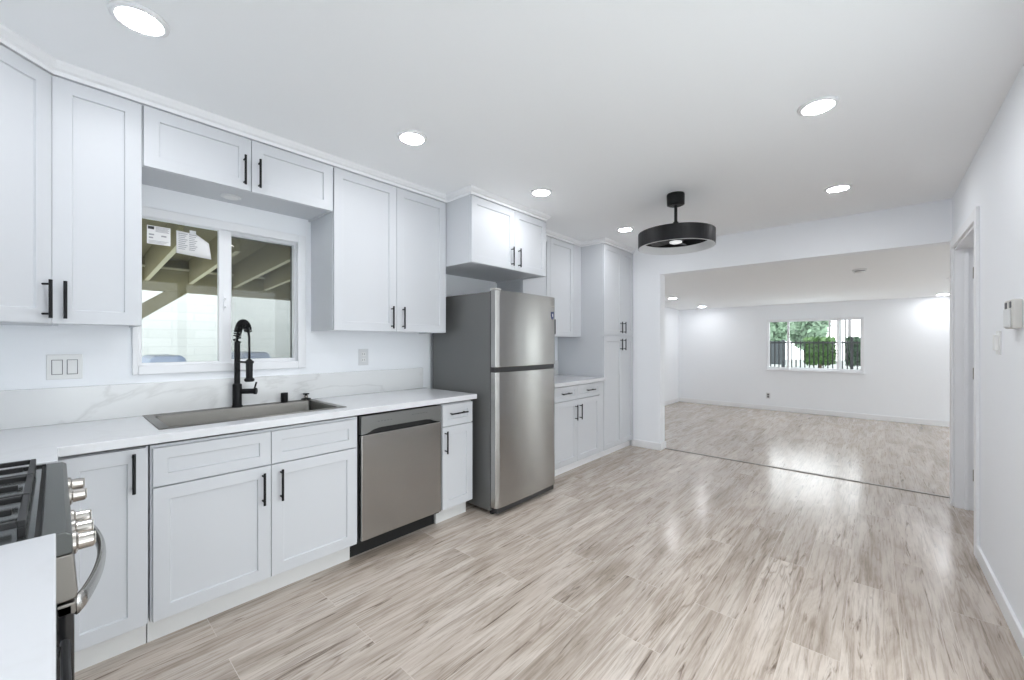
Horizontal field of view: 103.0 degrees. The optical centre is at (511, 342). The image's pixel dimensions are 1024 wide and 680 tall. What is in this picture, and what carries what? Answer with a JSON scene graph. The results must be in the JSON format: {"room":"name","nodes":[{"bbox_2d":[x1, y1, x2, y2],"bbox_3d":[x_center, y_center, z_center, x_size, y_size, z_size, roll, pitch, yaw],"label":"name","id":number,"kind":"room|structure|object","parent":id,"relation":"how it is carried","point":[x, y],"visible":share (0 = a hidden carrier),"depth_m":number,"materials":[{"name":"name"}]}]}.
{"room":"kitchen","nodes":[
{"label":"kitchen","id":0,"kind":"room"},
{"bbox_2d":[0,184,557,390],"bbox_3d":[-0.818,0.061,3.614,0.140,2.505,5.823,0,0,42],"label":"wall","id":1,"kind":"structure","parent":0,"point":[106,350],"depth_m":2.38,"materials":[{"name":"white paint"}]},
{"bbox_2d":[0,44,52,325],"bbox_3d":[-2.169,-0.610,1.514,0.640,1.057,0.611,0,0,42],"label":"upper cabinet","id":2,"kind":"object","parent":1,"relation":"attached to","point":[26,282],"visible":0.99,"depth_m":1.63,"materials":[{"name":"grey paint"}]},
{"bbox_2d":[46,354,82,379],"bbox_3d":[-2.176,0.116,1.980,0.010,0.121,0.120,0,0,42],"label":"light switch","id":3,"kind":"object","parent":1,"relation":"attached to","point":[60,366],"visible":1,"depth_m":1.98,"materials":[{"name":"white plastic"}]},
{"bbox_2d":[52,75,141,327],"bbox_3d":[-1.967,-0.610,1.930,0.388,1.057,0.284,0,0,42],"label":"upper cabinet","id":4,"kind":"object","parent":1,"relation":"attached to","point":[97,135],"visible":1,"depth_m":1.82,"materials":[{"name":"grey paint"}]},
{"bbox_2d":[0,368,422,429],"bbox_3d":[-1.356,0.303,2.219,0.915,0.175,2.745,0,0,42],"label":"backsplash","id":5,"kind":"structure","parent":1,"relation":"attached to","point":[23,408],"depth_m":2.27,"materials":[{"name":"white stone"}]},
{"bbox_2d":[132,206,305,374],"bbox_3d":[-1.765,-0.282,2.526,0.147,0.908,0.882,0,0,42],"label":"window","id":6,"kind":"structure","parent":1,"relation":"in","point":[225,230],"depth_m":2.50,"materials":[{"name":"white plastic"}]},
{"bbox_2d":[147,225,170,245],"bbox_3d":[-1.961,-0.596,2.260,0.001,0.101,0.100,0,0,42],"label":"label","id":7,"kind":"object","parent":6,"relation":"attached to","point":[157,235],"visible":1,"depth_m":2.26,"materials":[{"name":"white paper"}]},
{"bbox_2d":[149,227,168,243],"bbox_3d":[-1.961,-0.596,2.260,0.001,0.090,0.088,0,0,42],"label":"print","id":8,"kind":"object","parent":7,"relation":"attached to","point":[157,235],"depth_m":2.26,"materials":[{"name":"grey paper"}]},
{"bbox_2d":[176,230,210,259],"bbox_3d":[-1.852,-0.575,2.372,0.011,0.156,0.162,0,0,43],"label":"notice","id":9,"kind":"object","parent":6,"relation":"attached to","point":[191,244],"visible":1,"depth_m":2.36,"materials":[{"name":"white paper"}]},
{"bbox_2d":[178,233,196,250],"bbox_3d":[-1.870,-0.582,2.348,0.004,0.092,0.087,0,0,42],"label":"print","id":10,"kind":"object","parent":9,"relation":"attached to","point":[186,241],"depth_m":2.35,"materials":[{"name":"grey paper"}]},
{"bbox_2d":[142,105,332,221],"bbox_3d":[-1.568,-0.991,2.378,0.388,0.294,0.912,0,0,42],"label":"upper cabinet","id":11,"kind":"object","parent":1,"relation":"attached to","point":[179,154],"visible":0.96,"depth_m":2.23,"materials":[{"name":"grey paint"}]},
{"bbox_2d":[220,193,240,199],"bbox_3d":[-1.641,-0.851,2.376,0.100,0.011,0.100,0,0,42],"label":"puck light","id":12,"kind":"object","parent":11,"relation":"attached to","point":[228,196],"visible":1,"depth_m":2.36,"materials":[{"name":"white plastic"}]},
{"bbox_2d":[358,349,367,364],"bbox_3d":[-1.145,0.109,3.137,0.008,0.126,0.080,0,0,42],"label":"wall outlet","id":13,"kind":"object","parent":1,"relation":"attached to","point":[362,353],"visible":1,"depth_m":3.13,"materials":[{"name":"white plastic"}]},
{"bbox_2d":[311,167,445,333],"bbox_3d":[-0.957,-0.610,3.062,0.388,1.057,0.918,0,0,42],"label":"upper cabinet","id":14,"kind":"object","parent":1,"relation":"attached to","point":[378,259],"visible":0.98,"depth_m":2.86,"materials":[{"name":"grey paint"}]},
{"bbox_2d":[446,195,545,282],"bbox_3d":[-0.221,-0.880,3.665,0.683,0.517,0.950,0,0,42],"label":"upper cabinet","id":15,"kind":"object","parent":1,"relation":"attached to","point":[486,240],"visible":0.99,"depth_m":3.35,"materials":[{"name":"grey paint"}]},
{"bbox_2d":[497,236,580,336],"bbox_3d":[0.347,-0.605,4.524,0.388,1.067,1.080,0,0,42],"label":"upper cabinet","id":16,"kind":"object","parent":1,"relation":"attached to","point":[562,281],"visible":0.48,"depth_m":4.53,"materials":[{"name":"grey paint"}]},
{"bbox_2d":[554,360,557,374],"bbox_3d":[0.221,0.303,4.660,0.018,0.175,1.047,0,0,42],"label":"backsplash","id":17,"kind":"structure","parent":1,"relation":"attached to","point":[556,361],"depth_m":5.01,"materials":[{"name":"white stone"}]},
{"bbox_2d":[0,0,1023,248],"bbox_3d":[0.502,-1.241,2.436,3.680,0.100,5.823,0,0,42],"label":"ceiling","id":18,"kind":"structure","parent":0,"point":[614,108],"depth_m":1.88,"materials":[{"name":"white paint"}]},
{"bbox_2d":[107,0,169,37],"bbox_3d":[-1.368,-1.184,1.496,0.172,0.014,0.172,0,0,42],"label":"recessed light","id":19,"kind":"object","parent":18,"relation":"in","point":[140,19],"visible":1,"depth_m":1.48,"materials":[{"name":"white plastic"}]},
{"bbox_2d":[0,23,635,253],"bbox_3d":[-0.206,-1.165,3.256,0.590,0.053,5.253,0,0,42],"label":"trim","id":20,"kind":"structure","parent":18,"relation":"attached to","point":[9,39],"depth_m":2.19,"materials":[{"name":"white paint"}]},
{"bbox_2d":[397,130,426,145],"bbox_3d":[-0.579,-1.184,2.358,0.172,0.014,0.172,0,0,42],"label":"recessed light","id":21,"kind":"object","parent":18,"relation":"in","point":[409,137],"visible":1,"depth_m":2.34,"materials":[{"name":"white plastic"}]},
{"bbox_2d":[530,188,551,196],"bbox_3d":[0.231,-1.184,3.209,0.172,0.014,0.172,0,0,42],"label":"recessed light","id":22,"kind":"object","parent":18,"relation":"in","point":[540,192],"visible":1,"depth_m":3.19,"materials":[{"name":"white plastic"}]},
{"bbox_2d":[617,227,633,231],"bbox_3d":[1.182,-1.184,4.254,0.172,0.014,0.172,0,0,42],"label":"recessed light","id":23,"kind":"object","parent":18,"relation":"in","point":[621,229],"visible":1,"depth_m":4.22,"materials":[{"name":"white"}]},
{"bbox_2d":[638,191,715,254],"bbox_3d":[1.311,-0.978,3.259,0.576,0.427,0.576,0,0,42],"label":"ceiling fan","id":24,"kind":"object","parent":18,"relation":"hanging from","point":[674,238],"visible":1,"depth_m":3.19,"materials":[{"name":"black metal"}]},
{"bbox_2d":[797,95,839,115],"bbox_3d":[1.537,-1.184,2.043,0.172,0.014,0.172,0,0,42],"label":"recessed light","id":25,"kind":"object","parent":18,"relation":"in","point":[819,105],"visible":1,"depth_m":2.03,"materials":[{"name":"white plastic"}]},
{"bbox_2d":[824,183,851,192],"bbox_3d":[2.504,-1.184,3.125,0.172,0.014,0.172,0,0,42],"label":"recessed light","id":26,"kind":"object","parent":18,"relation":"in","point":[840,187],"visible":1,"depth_m":3.10,"materials":[{"name":"white plastic"}]},
{"bbox_2d":[74,402,1023,679],"bbox_3d":[3.112,1.344,3.047,7.440,0.060,10.211,0,0,42],"label":"floor","id":27,"kind":"structure","parent":0,"point":[637,563],"depth_m":2.20,"materials":[{"name":"laminate"}]},
{"bbox_2d":[0,459,105,679],"bbox_3d":[-1.400,0.840,0.904,0.758,0.948,0.704,0,0,42],"label":"gas range","id":28,"kind":"object","parent":27,"relation":"on","point":[36,500],"visible":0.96,"depth_m":0.95,"materials":[{"name":"grey metal"}]},
{"bbox_2d":[0,464,45,545],"bbox_3d":[-1.438,0.422,0.860,0.758,0.053,0.588,0,0,42],"label":"cooktop","id":29,"kind":"object","parent":28,"relation":"in","point":[35,527],"depth_m":0.98,"materials":[{"name":"black metal"}]},
{"bbox_2d":[56,525,105,679],"bbox_3d":[-1.400,0.846,0.904,0.758,0.795,0.704,0,0,42],"label":"oven","id":30,"kind":"object","parent":28,"relation":"in","point":[69,602],"depth_m":0.86,"materials":[{"name":"silver metal"}]},
{"bbox_2d":[56,638,71,679],"bbox_3d":[-0.913,0.878,0.412,0.598,0.872,0.633,0,0,42],"label":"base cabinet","id":31,"kind":"object","parent":27,"relation":"on","point":[64,650],"visible":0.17,"depth_m":0.65,"materials":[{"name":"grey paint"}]},
{"bbox_2d":[0,533,55,679],"bbox_3d":[-0.914,0.409,0.400,0.623,0.037,0.620,0,0,42],"label":"countertop","id":32,"kind":"structure","parent":31,"relation":"on","point":[27,567],"depth_m":0.60,"materials":[{"name":"white stone"}]},
{"bbox_2d":[58,445,147,672],"bbox_3d":[-1.975,0.878,1.525,0.910,0.872,0.879,0,0,42],"label":"base cabinet","id":33,"kind":"object","parent":27,"relation":"on","point":[113,621],"visible":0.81,"depth_m":1.66,"materials":[{"name":"grey paint"}]},
{"bbox_2d":[0,388,476,469],"bbox_3d":[-1.348,0.409,2.228,0.915,0.037,2.770,0,0,42],"label":"countertop","id":34,"kind":"structure","parent":33,"relation":"on","point":[45,444],"depth_m":1.86,"materials":[{"name":"white stone"}]},
{"bbox_2d":[143,392,345,443],"bbox_3d":[-1.490,0.469,2.325,0.525,0.289,0.872,0,0,42],"label":"sink","id":35,"kind":"object","parent":34,"relation":"in","point":[161,421],"depth_m":2.37,"materials":[{"name":"silver metal"}]},
{"bbox_2d":[301,393,310,399],"bbox_3d":[-1.395,0.364,2.757,0.060,0.048,0.060,0,0,42],"label":"soap dispenser","id":36,"kind":"object","parent":35,"relation":"on","point":[305,394],"visible":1,"depth_m":2.75,"materials":[{"name":"black metal"}]},
{"bbox_2d":[232,319,257,407],"bbox_3d":[-1.582,0.122,2.437,0.214,0.529,0.126,0,0,42],"label":"kitchen faucet","id":37,"kind":"object","parent":34,"relation":"on","point":[237,391],"visible":1,"depth_m":2.44,"materials":[{"name":"black metal"}]},
{"bbox_2d":[146,416,356,642],"bbox_3d":[-1.453,0.878,2.282,0.680,0.872,0.938,0,0,42],"label":"base cabinet","id":38,"kind":"object","parent":27,"relation":"on","point":[235,519],"visible":0.97,"depth_m":2.00,"materials":[{"name":"grey paint"}]},
{"bbox_2d":[350,405,440,556],"bbox_3d":[-0.939,0.879,2.864,0.618,0.870,0.643,0,0,42],"label":"dishwasher","id":39,"kind":"object","parent":27,"relation":"on","point":[399,451],"visible":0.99,"depth_m":2.63,"materials":[{"name":"silver metal"}]},
{"bbox_2d":[434,400,471,523],"bbox_3d":[-0.624,0.878,3.211,0.680,0.872,0.296,0,0,42],"label":"base cabinet","id":40,"kind":"object","parent":27,"relation":"on","point":[456,417],"visible":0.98,"depth_m":3.01,"materials":[{"name":"grey paint"}]},
{"bbox_2d":[432,288,554,513],"bbox_3d":[-0.151,0.450,3.587,0.792,1.728,0.760,0,0,42],"label":"refrigerator","id":41,"kind":"object","parent":27,"relation":"on","point":[497,345],"visible":0.89,"depth_m":3.23,"materials":[{"name":"grey metal"}]},
{"bbox_2d":[555,381,603,475],"bbox_3d":[0.486,0.873,4.455,0.680,0.882,0.998,0,0,42],"label":"base cabinet","id":42,"kind":"object","parent":27,"relation":"on","point":[579,409],"visible":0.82,"depth_m":4.23,"materials":[{"name":"grey paint"}]},
{"bbox_2d":[555,374,605,387],"bbox_3d":[0.464,0.409,4.443,0.670,0.037,1.047,0,0,42],"label":"countertop","id":43,"kind":"structure","parent":42,"relation":"on","point":[560,380],"depth_m":4.35,"materials":[{"name":"white stone"}]},
{"bbox_2d":[558,243,632,456],"bbox_3d":[1.075,0.088,5.115,0.680,2.452,0.765,0,0,42],"label":"pantry cabinet","id":44,"kind":"object","parent":27,"relation":"on","point":[604,348],"visible":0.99,"depth_m":4.82,"materials":[{"name":"grey paint"}]},
{"bbox_2d":[665,448,949,497],"bbox_3d":[2.811,1.311,4.263,2.430,0.006,0.035,0,0,42],"label":"trim","id":45,"kind":"structure","parent":27,"relation":"on","point":[665,448],"depth_m":4.03,"materials":[{"name":"grey"}]},
{"bbox_2d":[665,307,678,400],"bbox_3d":[2.281,0.234,7.597,0.140,2.160,4.248,0,0,42],"label":"wall","id":46,"kind":"structure","parent":0,"point":[671,315],"depth_m":8.80,"materials":[{"name":"white paint"}]},
{"bbox_2d":[665,398,678,405],"bbox_3d":[2.334,1.270,7.541,0.014,0.088,4.234,0,0,42],"label":"baseboard","id":47,"kind":"structure","parent":46,"relation":"attached to","point":[672,401],"depth_m":8.77,"materials":[{"name":"white paint"}]},
{"bbox_2d":[630,199,951,444],"bbox_3d":[2.445,0.061,4.507,3.540,2.505,0.145,0,0,42],"label":"wall header","id":48,"kind":"structure","parent":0,"point":[928,224],"depth_m":4.36,"materials":[{"name":"white paint"}]},
{"bbox_2d":[632,439,665,450],"bbox_3d":[1.729,1.270,5.146,0.380,0.088,0.173,0,0,42],"label":"baseboard","id":49,"kind":"structure","parent":48,"relation":"attached to","point":[639,443],"depth_m":5.06,"materials":[{"name":"white paint"}]},
{"bbox_2d":[665,244,949,309],"bbox_3d":[5.051,-0.838,5.219,7.440,0.207,4.388,0,0,42],"label":"ceiling","id":50,"kind":"structure","parent":0,"point":[924,271],"depth_m":5.34,"materials":[{"name":"white paint"}]},
{"bbox_2d":[852,268,867,273],"bbox_3d":[3.867,-0.797,4.524,0.130,0.044,0.130,0,0,42],"label":"smoke detector","id":51,"kind":"object","parent":50,"relation":"attached to","point":[860,270],"visible":1,"depth_m":4.49,"materials":[{"name":"white plastic"}]},
{"bbox_2d":[679,296,949,420],"bbox_3d":[6.465,0.284,6.804,7.440,2.060,0.140,0,0,42],"label":"wall","id":52,"kind":"structure","parent":0,"point":[723,351],"depth_m":7.30,"materials":[{"name":"white paint"}]},
{"bbox_2d":[679,398,949,426],"bbox_3d":[5.929,1.270,7.179,5.860,0.088,0.014,0,0,42],"label":"baseboard","id":53,"kind":"structure","parent":52,"relation":"attached to","point":[722,403],"depth_m":7.37,"materials":[{"name":"white paint"}]},
{"bbox_2d":[765,317,865,373],"bbox_3d":[5.572,0.041,7.544,1.490,0.995,0.125,0,0,42],"label":"window","id":54,"kind":"structure","parent":52,"relation":"in","point":[788,368],"depth_m":7.43,"materials":[{"name":"white plastic"}]},
{"bbox_2d":[952,64,1023,630],"bbox_3d":[1.782,0.061,1.196,0.120,2.505,5.678,0,0,42],"label":"wall","id":55,"kind":"structure","parent":0,"point":[993,181],"depth_m":2.06,"materials":[{"name":"white paint"}]},
{"bbox_2d":[993,331,1001,354],"bbox_3d":[2.478,-0.001,2.081,0.020,0.120,0.095,0,0,42],"label":"wall switch","id":56,"kind":"object","parent":55,"relation":"attached to","point":[997,339],"visible":1,"depth_m":2.06,"materials":[{"name":"white plastic"}]},
{"bbox_2d":[976,545,1023,658],"bbox_3d":[2.344,1.270,1.926,0.014,0.088,1.455,0,0,42],"label":"baseboard","id":57,"kind":"structure","parent":55,"relation":"attached to","point":[1006,609],"depth_m":1.98,"materials":[{"name":"white paint"}]},
{"bbox_2d":[1003,299,1022,328],"bbox_3d":[2.223,-0.128,1.809,0.038,0.127,0.150,0,0,42],"label":"wall control box","id":58,"kind":"object","parent":55,"relation":"attached to","point":[1013,312],"visible":1,"depth_m":1.76,"materials":[{"name":"grey plastic"}]},
{"bbox_3d":[3.648,0.064,2.010,1.580,2.500,2.058,0,0,42],"label":"wall","id":59,"kind":"structure","parent":0,"visible":0},
{"bbox_2d":[950,206,979,557],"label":"door frame","id":60,"kind":"structure","parent":59,"relation":"in","point":[965,257],"depth_m":3.20,"materials":[{"name":"white paint"}]},
{"label":"outside","id":61,"kind":"structure","parent":0,"visible":0},
{"bbox_3d":[15.773,1.564,19.064,28.000,0.100,30.549,0,0,42],"label":"street","id":62,"kind":"object","parent":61,"visible":0},
{"bbox_2d":[771,340,785,366],"bbox_3d":[6.836,0.714,11.679,1.700,1.600,0.090,0,0,42],"label":"metal gate","id":63,"kind":"object","parent":62,"relation":"on","point":[772,344],"visible":0.24,"depth_m":11.22,"materials":[{"name":"grey metal"}]},
{"bbox_2d":[770,322,794,340],"bbox_3d":[11.374,-0.379,18.011,2.002,3.785,2.149,0,0,42],"label":"street tree","id":64,"kind":"object","parent":62,"relation":"on","point":[778,330],"visible":0.19,"depth_m":17.30,"materials":[{"name":"green plant"}]},
{"bbox_2d":[790,321,831,359],"bbox_3d":[14.648,-0.570,20.160,2.054,4.167,2.248,0,0,42],"label":"street tree","id":65,"kind":"object","parent":62,"relation":"on","point":[802,329],"visible":0.31,"depth_m":19.56,"materials":[{"name":"green plant"}]},
{"bbox_2d":[770,337,860,369],"bbox_3d":[7.816,0.684,10.449,7.600,1.660,0.060,0,0,42],"label":"iron fence","id":66,"kind":"object","parent":62,"relation":"on","point":[851,342],"visible":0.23,"depth_m":10.48,"materials":[{"name":"black metal"}]},
{"bbox_2d":[771,359,860,369],"bbox_3d":[10.226,1.014,11.347,18.000,1.000,0.150,0,0,42],"label":"wall","id":67,"kind":"structure","parent":62,"relation":"on","point":[793,360],"depth_m":12.33,"materials":[{"name":"white paint"}]},
{"bbox_2d":[802,335,836,367],"bbox_3d":[8.209,0.648,10.838,0.754,1.732,0.867,0,0,42],"label":"hedge","id":68,"kind":"object","parent":62,"relation":"on","point":[807,339],"visible":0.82,"depth_m":10.59,"materials":[{"name":"green plant"}]},
{"bbox_2d":[828,321,830,337],"bbox_3d":[13.570,-0.936,17.377,0.111,4.900,0.117,0,0,42],"label":"utility pole","id":69,"kind":"object","parent":62,"relation":"on","point":[829,333],"visible":0.16,"depth_m":17.34,"materials":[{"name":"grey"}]},
{"bbox_2d":[844,320,845,359],"bbox_3d":[13.958,-0.936,17.030,0.086,4.900,0.091,0,0,42],"label":"utility pole","id":70,"kind":"object","parent":62,"relation":"on","point":[844,320],"visible":0.16,"depth_m":17.04,"materials":[{"name":"grey"}]},
{"bbox_2d":[848,320,850,336],"bbox_3d":[13.419,-0.936,16.171,0.148,4.900,0.156,0,0,42],"label":"utility pole","id":71,"kind":"object","parent":62,"relation":"on","point":[849,321],"visible":0.16,"depth_m":16.13,"materials":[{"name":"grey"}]},
{"bbox_2d":[844,336,860,366],"bbox_3d":[8.904,0.656,10.210,0.903,1.716,0.861,0,0,42],"label":"hedge","id":72,"kind":"object","parent":62,"relation":"on","point":[855,339],"visible":0.23,"depth_m":10.13,"materials":[{"name":"green plant"}]},
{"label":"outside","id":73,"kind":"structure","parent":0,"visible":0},
{"bbox_3d":[-3.150,1.384,5.492,5.840,0.060,14.000,0,0,42],"label":"yard","id":74,"kind":"structure","parent":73,"visible":0},
{"bbox_2d":[142,354,186,362],"bbox_3d":[-2.434,0.719,2.829,0.491,1.270,0.216,0,0,42],"label":"bin","id":75,"kind":"object","parent":74,"relation":"on","point":[158,357],"visible":0.11,"depth_m":2.69,"materials":[{"name":"blue plastic"}]},
{"bbox_2d":[142,290,289,361],"bbox_3d":[-3.572,0.044,5.199,0.200,2.660,15.000,0,0,42],"label":"wall","id":76,"kind":"structure","parent":74,"relation":"on","point":[186,327],"depth_m":4.92,"materials":[{"name":"white paint"}]},
{"bbox_2d":[142,218,289,318],"bbox_3d":[-2.117,0.264,3.653,1.830,2.180,5.831,0,0,42],"label":"patio cover","id":77,"kind":"object","parent":74,"relation":"on","point":[260,270],"visible":0.22,"depth_m":3.44,"materials":[{"name":"green paint"}]},
{"bbox_2d":[231,351,269,358],"bbox_3d":[-2.094,0.711,3.210,0.491,1.285,0.216,0,0,42],"label":"bin","id":78,"kind":"object","parent":74,"relation":"on","point":[243,354],"visible":0.12,"depth_m":3.06,"materials":[{"name":"blue plastic"}]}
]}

